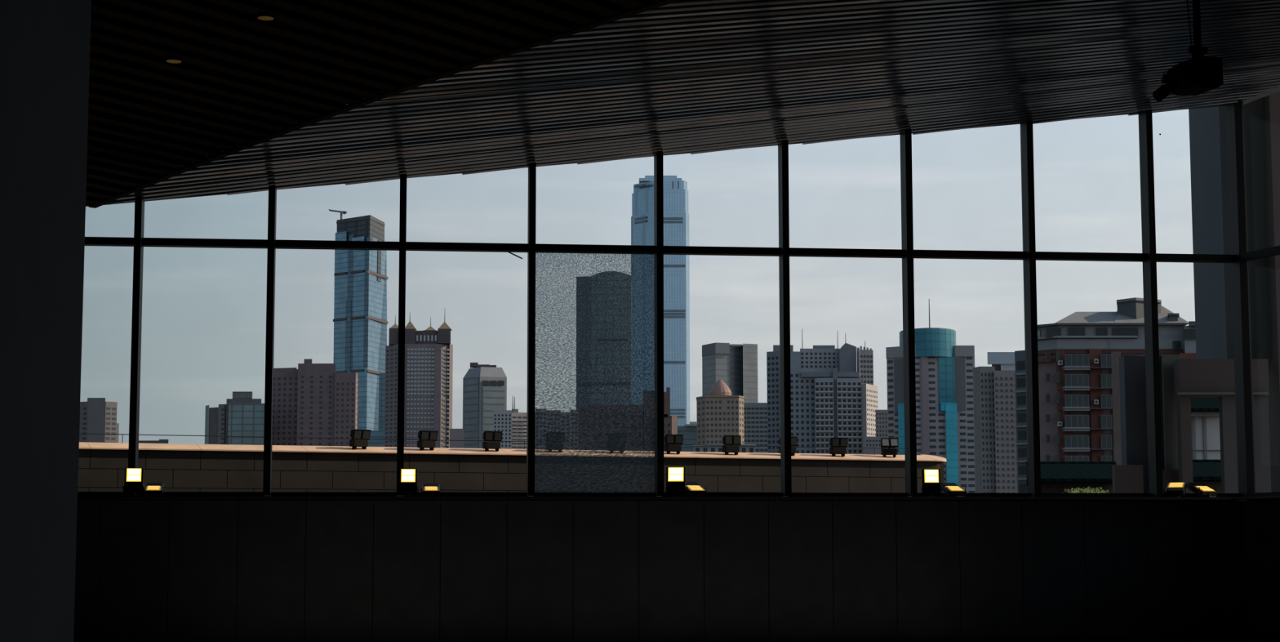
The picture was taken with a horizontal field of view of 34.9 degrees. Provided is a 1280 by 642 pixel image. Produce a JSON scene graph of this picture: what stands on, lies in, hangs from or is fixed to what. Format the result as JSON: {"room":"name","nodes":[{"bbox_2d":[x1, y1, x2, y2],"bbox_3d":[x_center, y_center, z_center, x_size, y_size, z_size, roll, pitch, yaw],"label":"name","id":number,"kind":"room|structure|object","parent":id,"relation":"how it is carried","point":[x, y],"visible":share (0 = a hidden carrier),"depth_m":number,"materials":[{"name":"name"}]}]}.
{"room":"building lobby","nodes":[
{"label":"building lobby","id":0,"kind":"room"},
{"bbox_2d":[0,0,91,641],"bbox_3d":[-2.705,-1.789,3.713,0.450,7.600,11.000,0,-6,0],"label":"wall","id":1,"kind":"structure","parent":0,"point":[45,44],"depth_m":8.43,"materials":[{"name":"grey paint"}]},
{"bbox_2d":[73,498,1249,641],"bbox_3d":[-2.956,3.889,31.505,26.500,2.251,0.660,1,-6,-7],"label":"wall","id":2,"kind":"structure","parent":0,"point":[147,570],"depth_m":31.55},
{"bbox_2d":[77,495,1254,499],"bbox_3d":[-0.096,2.733,31.484,19.750,0.035,0.620,1,-6,-7],"label":"trim","id":3,"kind":"structure","parent":2,"relation":"on","point":[77,495],"depth_m":31.38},
{"bbox_2d":[122,466,147,495],"bbox_3d":[-7.529,2.406,30.499,0.408,0.427,0.237,0,-6,0],"label":"floodlight","id":4,"kind":"object","parent":3,"relation":"on","point":[134,476],"visible":1,"depth_m":30.49,"materials":[{"name":"black metal"}]},
{"bbox_2d":[142,482,164,495],"bbox_3d":[-7.308,2.528,30.618,0.307,0.208,0.418,1,-6,-10],"label":"floodlight","id":5,"kind":"object","parent":3,"relation":"on","point":[152,488],"visible":1,"depth_m":30.53,"materials":[{"name":"black"}]},
{"bbox_2d":[397,467,425,495],"bbox_3d":[-3.472,2.451,30.974,0.413,0.427,0.224,0,-6,0],"label":"floodlight","id":6,"kind":"object","parent":3,"relation":"on","point":[408,477],"visible":1,"depth_m":30.96,"materials":[{"name":"black metal"}]},
{"bbox_2d":[421,483,441,495],"bbox_3d":[-3.189,2.577,31.103,0.306,0.202,0.419,1,-6,-8],"label":"floodlight","id":7,"kind":"object","parent":3,"relation":"on","point":[428,489],"visible":1,"depth_m":31.00,"materials":[{"name":"black"}]},
{"bbox_2d":[665,466,693,496],"bbox_3d":[0.603,2.479,31.468,0.427,0.465,0.254,0,-6,0],"label":"floodlight","id":8,"kind":"object","parent":3,"relation":"on","point":[675,475],"visible":1,"depth_m":31.45,"materials":[{"name":"black metal"}]},
{"bbox_2d":[685,481,706,496],"bbox_3d":[0.835,2.606,31.586,0.338,0.238,0.448,3,-7,-24],"label":"floodlight","id":9,"kind":"object","parent":3,"relation":"on","point":[693,488],"visible":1,"depth_m":31.48,"materials":[{"name":"black"}]},
{"bbox_2d":[921,468,947,496],"bbox_3d":[4.620,2.534,31.927,0.416,0.443,0.225,0,-6,0],"label":"floodlight","id":10,"kind":"object","parent":3,"relation":"on","point":[931,477],"visible":1,"depth_m":31.92,"materials":[{"name":"black metal"}]},
{"bbox_2d":[940,482,966,496],"bbox_3d":[4.930,2.655,32.071,0.336,0.232,0.449,2,-7,-20],"label":"floodlight","id":11,"kind":"object","parent":3,"relation":"on","point":[952,489],"visible":1,"depth_m":31.98,"materials":[{"name":"black"}]},
{"bbox_2d":[1164,482,1186,496],"bbox_3d":[8.540,2.690,32.486,0.343,0.241,0.456,-3,-7,22],"label":"floodlight","id":12,"kind":"object","parent":3,"relation":"on","point":[1172,489],"visible":1,"depth_m":32.39,"materials":[{"name":"black metal"}]},
{"bbox_2d":[1186,482,1217,497],"bbox_3d":[8.995,2.696,32.550,0.344,0.243,0.456,3,-7,-24],"label":"floodlight","id":13,"kind":"object","parent":3,"relation":"on","point":[1199,488],"visible":1,"depth_m":32.47,"materials":[{"name":"black metal"}]},
{"bbox_2d":[85,0,1279,204],"bbox_3d":[1.922,-4.087,20.657,29.624,2.330,29.115,-6,-9,44],"label":"ceiling","id":14,"kind":"structure","parent":0,"point":[694,77],"depth_m":27.04,"materials":[{"name":"metal"}]},
{"bbox_2d":[164,57,182,63],"bbox_3d":[-5.676,-3.198,24.813,0.217,0.084,0.217,0,-6,0],"label":"recessed light","id":15,"kind":"object","parent":14,"relation":"in","point":[170,60],"visible":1,"depth_m":24.76,"materials":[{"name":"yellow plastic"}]},
{"bbox_2d":[256,13,275,20],"bbox_3d":[-4.287,-3.505,23.342,0.217,0.084,0.217,0,-6,0],"label":"recessed light","id":16,"kind":"object","parent":14,"relation":"in","point":[260,16],"visible":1,"depth_m":23.29,"materials":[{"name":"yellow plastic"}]},
{"bbox_2d":[1152,0,1223,102],"bbox_3d":[5.142,-3.174,19.420,0.659,2.254,0.376,2,-6,-18],"label":"ceiling projector","id":17,"kind":"object","parent":14,"relation":"hanging from","point":[1199,74],"visible":1,"depth_m":19.24,"materials":[{"name":"black plastic"}]},
{"bbox_2d":[1200,75,1220,82],"bbox_3d":[5.378,-2.279,19.206,0.203,0.070,0.008,2,-6,-18],"label":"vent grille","id":18,"kind":"object","parent":17,"relation":"attached to","point":[1203,78],"depth_m":19.20,"materials":[{"name":"black"}]},
{"bbox_2d":[85,86,1279,197],"bbox_3d":[-2.274,-2.394,31.561,27.704,10.244,4.313,0,-6,0],"label":"wall","id":19,"kind":"structure","parent":0,"point":[1272,91],"depth_m":33.10,"materials":[{"name":"grey paint"}]},
{"bbox_2d":[77,200,134,495],"bbox_3d":[-8.649,0.339,30.883,1.896,4.602,0.210,1,-6,-7],"label":"window","id":20,"kind":"structure","parent":19,"relation":"in","point":[89,241],"depth_m":31.00,"materials":[{"name":"grey metal"}]},
{"bbox_2d":[127,196,144,494],"bbox_3d":[-7.652,0.348,30.965,0.104,4.578,0.420,1,-6,-7],"label":"trim","id":21,"kind":"structure","parent":19,"relation":"attached to","point":[135,355],"depth_m":30.82,"materials":[{"name":"grey metal"}]},
{"bbox_2d":[136,191,267,495],"bbox_3d":[-6.663,0.252,31.128,1.896,4.822,0.210,1,-6,-7],"label":"window","id":22,"kind":"structure","parent":19,"relation":"in","point":[146,242],"depth_m":31.16,"materials":[{"name":"grey metal"}]},
{"bbox_2d":[262,186,276,495],"bbox_3d":[-5.665,0.262,31.210,0.104,4.797,0.420,1,-6,-7],"label":"trim","id":23,"kind":"structure","parent":19,"relation":"attached to","point":[272,212],"depth_m":31.02,"materials":[{"name":"grey metal"}]},
{"bbox_2d":[271,182,399,495],"bbox_3d":[-4.677,0.165,31.373,1.896,5.041,0.210,1,-6,-7],"label":"window","id":24,"kind":"structure","parent":19,"relation":"in","point":[279,244],"depth_m":31.38,"materials":[{"name":"grey metal"}]},
{"bbox_2d":[88,0,679,208],"bbox_3d":[0.192,-3.418,22.965,24.000,1.560,0.120,-6,-9,44],"label":"trim","id":25,"kind":"structure","parent":19,"relation":"attached to","point":[652,4],"depth_m":26.18,"materials":[{"name":"black"}]},
{"bbox_2d":[396,174,406,495],"bbox_3d":[-3.679,0.175,31.456,0.104,5.017,0.420,1,-6,-7],"label":"trim","id":26,"kind":"structure","parent":19,"relation":"attached to","point":[402,219],"depth_m":31.25,"materials":[{"name":"grey metal"}]},
{"bbox_2d":[403,167,528,496],"bbox_3d":[-2.682,0.070,31.546,1.896,5.261,0.358,1,-6,-7],"label":"window","id":27,"kind":"structure","parent":19,"relation":"in","point":[410,246],"depth_m":31.63,"materials":[{"name":"grey metal"}]},
{"bbox_2d":[526,163,536,495],"bbox_3d":[-1.693,0.088,31.701,0.104,5.237,0.420,1,-6,-7],"label":"trim","id":28,"kind":"structure","parent":19,"relation":"attached to","point":[532,167],"depth_m":31.51,"materials":[{"name":"grey metal"}]},
{"bbox_2d":[533,155,655,496],"bbox_3d":[-0.705,-0.009,31.864,1.896,5.481,0.210,1,-6,-7],"label":"window","id":29,"kind":"structure","parent":19,"relation":"in","point":[542,248],"depth_m":31.85,"materials":[{"name":"grey glass"}]},
{"bbox_2d":[653,151,664,495],"bbox_3d":[0.293,0.001,31.946,0.104,5.456,0.420,1,-6,-7],"label":"trim","id":30,"kind":"structure","parent":19,"relation":"attached to","point":[658,158],"depth_m":31.78,"materials":[{"name":"grey metal"}]},
{"bbox_2d":[661,144,782,496],"bbox_3d":[1.281,-0.096,32.110,1.896,5.700,0.210,1,-6,-7],"label":"window","id":31,"kind":"structure","parent":19,"relation":"in","point":[668,250],"depth_m":32.09,"materials":[{"name":"grey metal"}]},
{"bbox_2d":[777,140,791,495],"bbox_3d":[2.279,-0.086,32.192,0.104,5.676,0.420,1,-6,-7],"label":"trim","id":32,"kind":"structure","parent":19,"relation":"attached to","point":[783,148],"depth_m":32.03,"materials":[{"name":"grey metal"}]},
{"bbox_2d":[787,133,907,496],"bbox_3d":[3.267,-0.182,32.355,1.896,5.920,0.210,1,-6,-7],"label":"window","id":33,"kind":"structure","parent":19,"relation":"in","point":[793,251],"depth_m":32.31,"materials":[{"name":"grey metal"}]},
{"bbox_2d":[899,129,917,496],"bbox_3d":[4.265,-0.173,32.437,0.104,5.896,0.420,1,-6,-7],"label":"trim","id":34,"kind":"structure","parent":19,"relation":"attached to","point":[906,179],"depth_m":32.30,"materials":[{"name":"grey metal"}]},
{"bbox_2d":[911,122,1031,496],"bbox_3d":[5.253,-0.270,32.601,1.896,6.140,0.210,1,-6,-7],"label":"window","id":35,"kind":"structure","parent":19,"relation":"in","point":[922,254],"depth_m":32.57,"materials":[{"name":"grey metal"}]},
{"bbox_2d":[1020,120,1040,496],"bbox_3d":[6.251,-0.260,32.683,0.104,6.116,0.420,1,-6,-7],"label":"window mullion","id":36,"kind":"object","parent":19,"relation":"attached to","point":[1026,127],"depth_m":32.55,"materials":[{"name":"grey metal"}]},
{"bbox_2d":[1035,112,1152,496],"bbox_3d":[7.239,-0.356,32.846,1.896,6.360,0.210,1,-6,-7],"label":"window","id":37,"kind":"structure","parent":19,"relation":"in","point":[1040,255],"depth_m":32.80,"materials":[{"name":"grey metal"}]},
{"bbox_2d":[1138,109,1163,496],"bbox_3d":[8.237,-0.347,32.928,0.104,6.335,0.420,1,-6,-7],"label":"window mullion","id":38,"kind":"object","parent":19,"relation":"attached to","point":[1151,343],"depth_m":32.80,"materials":[{"name":"grey metal"}]},
{"bbox_2d":[1155,104,1241,497],"bbox_3d":[9.008,-0.443,32.841,1.419,6.526,0.654,1,-6,-7],"label":"window","id":39,"kind":"structure","parent":19,"relation":"in","point":[1161,257],"depth_m":33.02,"materials":[{"name":"grey metal"}]},
{"bbox_2d":[1226,100,1254,495],"bbox_3d":[9.744,-0.415,33.094,0.120,6.502,0.340,1,-6,-7],"label":"window mullion","id":40,"kind":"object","parent":19,"relation":"attached to","point":[1233,111],"depth_m":33.01,"materials":[{"name":"grey metal"}]},
{"bbox_2d":[1234,100,1279,496],"bbox_3d":[10.089,-0.528,32.196,0.165,6.554,1.950,2,-7,-21],"label":"window","id":41,"kind":"structure","parent":19,"relation":"in","point":[1273,251],"depth_m":32.80,"materials":[{"name":"grey metal"}]},
{"bbox_2d":[1188,640,1255,641],"bbox_3d":[-0.745,3.343,14.526,31.300,0.300,42.400,0,-6,0],"label":"floor","id":42,"kind":"structure","parent":0,"point":[1188,641],"depth_m":32.50,"materials":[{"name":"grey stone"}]},
{"bbox_2d":[1243,498,1279,641],"bbox_3d":[10.634,3.792,30.783,0.360,2.251,4.300,2,-7,-21],"label":"wall","id":43,"kind":"structure","parent":0,"point":[1261,517],"depth_m":32.25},
{"bbox_2d":[1234,495,1279,499],"bbox_3d":[10.344,2.641,30.766,0.600,0.035,4.250,2,-7,-21],"label":"trim","id":44,"kind":"structure","parent":43,"relation":"on","point":[1261,496],"depth_m":31.82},
{"label":"outside","id":45,"kind":"structure","parent":0,"visible":0},
{"bbox_3d":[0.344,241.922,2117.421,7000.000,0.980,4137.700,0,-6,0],"label":"ground","id":46,"kind":"structure","parent":45,"visible":0},
{"bbox_2d":[79,397,119,442],"bbox_3d":[-244.749,72.994,906.932,25.488,76.727,19.000,0,-6,0],"label":"apartment block","id":47,"kind":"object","parent":46,"relation":"on","point":[97,415],"visible":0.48,"depth_m":901.15,"materials":[{"name":"grey concrete"}]},
{"bbox_2d":[138,439,168,443],"bbox_3d":[-125.461,50.259,522.641,10.378,39.420,10.000,0,-6,0],"label":"block","id":48,"kind":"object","parent":46,"relation":"on","point":[160,441],"visible":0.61,"depth_m":519.76,"materials":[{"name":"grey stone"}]},
{"bbox_2d":[204,391,264,444],"bbox_3d":[-185.106,73.767,936.761,33.761,81.401,23.500,0,-6,0],"label":"office tower","id":49,"kind":"structure","parent":46,"relation":"on","point":[242,415],"depth_m":928.39,"materials":[{"name":"blue glass"}]},
{"bbox_2d":[271,359,358,445],"bbox_3d":[-155.367,67.560,956.755,47.341,97.936,29.060,0,-6,0],"label":"apartment block","id":50,"kind":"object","parent":46,"relation":"on","point":[306,403],"visible":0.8,"depth_m":947.63,"materials":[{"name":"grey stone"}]},
{"bbox_2d":[333,214,388,445],"bbox_3d":[-244.732,58.596,1792.495,49.291,294.737,83.105,0,-6,0],"label":"glass tower","id":51,"kind":"structure","parent":46,"relation":"on","point":[360,321],"depth_m":1775.60,"materials":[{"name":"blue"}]},
{"bbox_2d":[328,208,346,219],"bbox_3d":[-265.682,-93.745,1791.351,16.240,9.249,3.966,0,-6,0],"label":"tower crane","id":52,"kind":"object","parent":51,"relation":"on","point":[340,211],"visible":1,"depth_m":1789.96,"materials":[{"name":"grey metal"}]},
{"bbox_2d":[368,373,385,446],"bbox_3d":[-188.574,106.804,1502.221,24.914,136.639,50.000,0,-6,0],"label":"glass office block","id":53,"kind":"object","parent":46,"relation":"on","point":[380,433],"visible":0.11,"depth_m":1500.69,"materials":[{"name":"blue glass"}]},
{"bbox_2d":[384,311,453,447],"bbox_3d":[-139.231,72.165,1274.612,46.717,156.707,54.000,0,-6,0],"label":"tower","id":54,"kind":"structure","parent":46,"relation":"on","point":[428,353],"depth_m":1254.49,"materials":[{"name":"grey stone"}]},
{"bbox_2d":[449,428,464,448],"bbox_3d":[-72.408,71.356,802.985,6.739,57.268,12.000,0,-6,0],"label":"block","id":55,"kind":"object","parent":46,"relation":"on","point":[455,433],"visible":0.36,"depth_m":799.74,"materials":[{"name":"grey concrete"}]},
{"bbox_2d":[462,362,506,448],"bbox_3d":[-85.741,78.582,1118.825,26.620,110.480,42.400,0,-6,0],"label":"tower","id":56,"kind":"structure","parent":46,"relation":"on","point":[484,385],"depth_m":1105.19,"materials":[{"name":"grey concrete"}]},
{"bbox_2d":[470,362,478,367],"bbox_3d":[-91.237,24.239,1119.842,4.341,2.185,8.382,0,-6,-5],"label":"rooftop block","id":57,"kind":"object","parent":56,"relation":"on","point":[472,364],"depth_m":1115.90,"materials":[{"name":"stone"}]},
{"bbox_2d":[478,364,489,366],"bbox_3d":[-85.901,24.781,1119.783,6.876,1.092,8.000,0,-6,0],"label":"plant","id":58,"kind":"object","parent":56,"relation":"on","point":[479,365],"depth_m":1115.76,"materials":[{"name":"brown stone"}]},
{"bbox_2d":[493,395,526,448],"bbox_3d":[-41.159,53.409,646.472,11.426,59.398,17.060,0,-6,0],"label":"apartment block","id":59,"kind":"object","parent":46,"relation":"on","point":[512,423],"visible":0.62,"depth_m":640.73,"materials":[{"name":"grey concrete"}]},
{"bbox_2d":[534,408,578,449],"bbox_3d":[-30.187,59.935,703.600,18.070,58.608,12.060,0,-6,0],"label":"apartment block","id":60,"kind":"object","parent":46,"relation":"on","point":[573,437],"visible":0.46,"depth_m":700.10,"materials":[{"name":"grey concrete"}]},
{"bbox_2d":[576,271,631,449],"bbox_3d":[-20.963,56.208,1170.705,32.542,165.883,46.000,0,-6,0],"label":"tower","id":61,"kind":"structure","parent":46,"relation":"on","point":[592,346],"depth_m":1155.40,"materials":[{"name":"glass"}]},
{"bbox_2d":[578,386,677,450],"bbox_3d":[-3.092,43.606,524.092,25.510,52.614,20.500,0,-6,0],"label":"brick building","id":62,"kind":"structure","parent":46,"relation":"on","point":[670,422],"depth_m":520.27,"materials":[{"name":"grey brick"}]},
{"bbox_2d":[631,175,689,426],"bbox_3d":[19.613,43.583,1953.536,55.905,358.282,96.000,0,-6,0],"label":"glass tower","id":63,"kind":"structure","parent":46,"relation":"on","point":[676,215],"depth_m":1918.47,"materials":[{"name":"blue glass"}]},
{"bbox_2d":[677,421,697,451],"bbox_3d":[21.241,78.120,906.843,11.484,65.764,22.000,0,-6,0],"label":"glass office block","id":64,"kind":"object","parent":46,"relation":"on","point":[689,431],"visible":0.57,"depth_m":901.81,"materials":[{"name":"blue glass"}]},
{"bbox_2d":[696,378,744,444],"bbox_3d":[34.323,65.582,863.583,21.085,81.408,32.700,0,-6,0],"label":"domed building","id":65,"kind":"structure","parent":46,"relation":"on","point":[720,413],"depth_m":851.53,"materials":[{"name":"beige concrete"}]},
{"bbox_2d":[693,444,755,452],"bbox_3d":[13.853,34.794,332.031,10.634,29.017,8.500,0,-6,0],"label":"building","id":66,"kind":"structure","parent":46,"relation":"on","point":[713,447],"depth_m":329.66,"materials":[{"name":"grey"}]},
{"bbox_2d":[702,342,758,402],"bbox_3d":[58.918,85.872,1323.899,37.213,139.431,53.000,0,-6,0],"label":"office tower","id":67,"kind":"structure","parent":46,"relation":"on","point":[736,365],"depth_m":1310.84,"materials":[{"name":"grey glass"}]},
{"bbox_2d":[743,402,767,452],"bbox_3d":[65.657,92.370,1156.715,15.455,90.737,20.060,0,-6,0],"label":"office block","id":68,"kind":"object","parent":46,"relation":"on","point":[755,414],"visible":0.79,"depth_m":1150.34,"materials":[{"name":"grey"}]},
{"bbox_2d":[766,339,877,453],"bbox_3d":[90.284,62.593,1003.044,55.025,117.017,48.000,0,-6,0],"label":"apartment complex","id":69,"kind":"structure","parent":46,"relation":"on","point":[829,398],"depth_m":990.68,"materials":[{"name":"grey concrete"}]},
{"bbox_2d":[865,409,888,454],"bbox_3d":[111.546,78.395,950.520,14.916,74.303,27.060,0,-6,0],"label":"block","id":70,"kind":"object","parent":46,"relation":"on","point":[881,415],"visible":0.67,"depth_m":954.83,"materials":[{"name":"grey concrete"}]},
{"bbox_2d":[885,298,975,492],"bbox_3d":[128.750,49.985,895.268,41.689,118.933,37.000,0,-6,0],"label":"tower","id":71,"kind":"structure","parent":46,"relation":"on","point":[944,369],"depth_m":882.43,"materials":[{"name":"grey"}]},
{"bbox_2d":[973,351,1017,493],"bbox_3d":[145.824,57.818,829.551,20.676,89.256,30.000,0,-6,0],"label":"apartment block","id":72,"kind":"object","parent":46,"relation":"on","point":[993,386],"visible":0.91,"depth_m":818.90,"materials":[{"name":"grey concrete"},{"name":"glass"}]},
{"bbox_2d":[1013,350,1027,493],"bbox_3d":[63.188,27.456,335.866,4.277,44.289,14.227,0,-6,0],"label":"apartment wing","id":73,"kind":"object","parent":46,"relation":"on","point":[1020,355],"visible":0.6,"depth_m":331.27,"materials":[{"name":"grey concrete"}]},
{"bbox_2d":[1026,461,1115,493],"bbox_3d":[15.477,13.193,72.094,3.224,16.379,6.919,-1,-6,11],"label":"awning","id":74,"kind":"structure","parent":46,"relation":"on","point":[1055,476],"depth_m":70.98,"materials":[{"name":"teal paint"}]},
{"bbox_2d":[1037,297,1196,464],"bbox_3d":[74.236,21.760,306.720,31.362,49.353,24.600,0,-6,0],"label":"apartment building","id":75,"kind":"structure","parent":46,"relation":"on","point":[1079,353],"depth_m":300.30,"materials":[{"name":"grey concrete"}]},
{"bbox_2d":[1191,397,1220,459],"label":"window","id":76,"kind":"structure","parent":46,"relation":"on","point":[1205,415],"depth_m":91.12,"materials":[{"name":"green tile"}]},
{"bbox_2d":[1192,459,1222,493],"bbox_3d":[18.695,12.634,66.125,1.583,16.204,6.846,-2,-6,16],"label":"awning","id":77,"kind":"structure","parent":46,"relation":"on","point":[1207,472],"depth_m":65.01,"materials":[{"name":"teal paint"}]},
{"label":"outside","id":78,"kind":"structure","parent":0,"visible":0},
{"bbox_3d":[5.018,12.488,44.922,70.000,12.000,32.000,0,-6,0],"label":"terrace","id":79,"kind":"object","parent":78,"visible":0},
{"bbox_2d":[77,441,946,496],"bbox_3d":[-4.774,4.281,41.144,24.923,3.539,0.800,2,-7,-21],"label":"stone parapet","id":80,"kind":"object","parent":79,"relation":"on","point":[181,467],"visible":0.23,"depth_m":41.39,"materials":[{"name":"grey"}]},
{"bbox_2d":[349,428,370,448],"bbox_3d":[-5.637,2.377,40.928,0.388,0.389,0.249,5,-8,-38],"label":"floodlight","id":81,"kind":"object","parent":80,"relation":"on","point":[360,437],"visible":1,"depth_m":40.85,"materials":[{"name":"black metal"}]},
{"bbox_2d":[417,430,438,449],"bbox_3d":[-4.334,2.428,41.433,0.388,0.392,0.245,4,-7,-34],"label":"floodlight","id":82,"kind":"object","parent":80,"relation":"on","point":[428,438],"visible":1,"depth_m":41.36,"materials":[{"name":"black metal"}]},
{"bbox_2d":[79,432,904,454],"bbox_3d":[-5.143,2.474,41.468,24.133,0.185,0.016,2,-7,-21],"label":"wire","id":83,"kind":"object","parent":80,"relation":"on","point":[874,447],"visible":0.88,"depth_m":41.95,"materials":[{"name":"grey metal"}]},
{"bbox_2d":[482,431,502,450],"bbox_3d":[-3.052,2.474,41.944,0.388,0.406,0.218,3,-7,-25],"label":"floodlight","id":84,"kind":"object","parent":80,"relation":"on","point":[495,437],"visible":1,"depth_m":41.86,"materials":[{"name":"black metal"}]},
{"bbox_2d":[546,431,564,452],"bbox_3d":[-1.778,2.523,42.445,0.388,0.413,0.202,3,-7,-23],"label":"floodlight","id":85,"kind":"object","parent":80,"relation":"on","point":[548,436],"visible":0.8,"depth_m":42.36,"materials":[{"name":"black metal"}]},
{"bbox_2d":[607,432,626,453],"bbox_3d":[-0.500,2.574,42.939,0.388,0.413,0.202,2,-7,-21],"label":"floodlight","id":86,"kind":"object","parent":80,"relation":"on","point":[616,440],"visible":0.73,"depth_m":42.85,"materials":[{"name":"black metal"}]},
{"bbox_2d":[664,434,683,453],"bbox_3d":[0.702,2.623,43.399,0.388,0.410,0.209,2,-7,-19],"label":"floodlight","id":87,"kind":"object","parent":80,"relation":"on","point":[670,440],"visible":1,"depth_m":43.32,"materials":[{"name":"black metal"}]},
{"bbox_2d":[722,435,741,454],"bbox_3d":[1.960,2.673,43.890,0.388,0.413,0.202,2,-7,-21],"label":"floodlight","id":88,"kind":"object","parent":80,"relation":"on","point":[731,440],"visible":1,"depth_m":43.80,"materials":[{"name":"black metal"}]},
{"bbox_2d":[778,435,797,455],"bbox_3d":[3.215,2.723,44.375,0.388,0.413,0.202,2,-7,-21],"label":"floodlight","id":89,"kind":"object","parent":80,"relation":"on","point":[793,438],"visible":0.35,"depth_m":44.33,"materials":[{"name":"black metal"}]},
{"bbox_2d":[829,437,848,456],"bbox_3d":[4.353,2.771,44.807,0.388,0.408,0.215,2,-6,-18],"label":"floodlight","id":90,"kind":"object","parent":80,"relation":"on","point":[839,444],"visible":1,"depth_m":44.72,"materials":[{"name":"black metal"}]},
{"bbox_2d":[880,437,898,457],"bbox_3d":[5.536,2.812,45.280,0.388,0.424,0.219,1,-6,-7],"label":"floodlight","id":91,"kind":"object","parent":80,"relation":"on","point":[885,442],"visible":1,"depth_m":45.20,"materials":[{"name":"black metal"}]},
{"bbox_2d":[1062,486,1109,493],"bbox_3d":[10.284,5.208,46.722,1.077,2.849,0.738,0,-6,0],"label":"shrub","id":92,"kind":"object","parent":79,"relation":"on","point":[1085,490],"visible":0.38,"depth_m":46.77,"materials":[{"name":"green plant"}]},
{"bbox_2d":[1111,91,1279,493],"bbox_3d":[10.764,0.442,37.064,4.701,10.257,2.600,0,-6,0],"label":"building","id":93,"kind":"structure","parent":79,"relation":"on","point":[1211,375],"depth_m":36.41,"materials":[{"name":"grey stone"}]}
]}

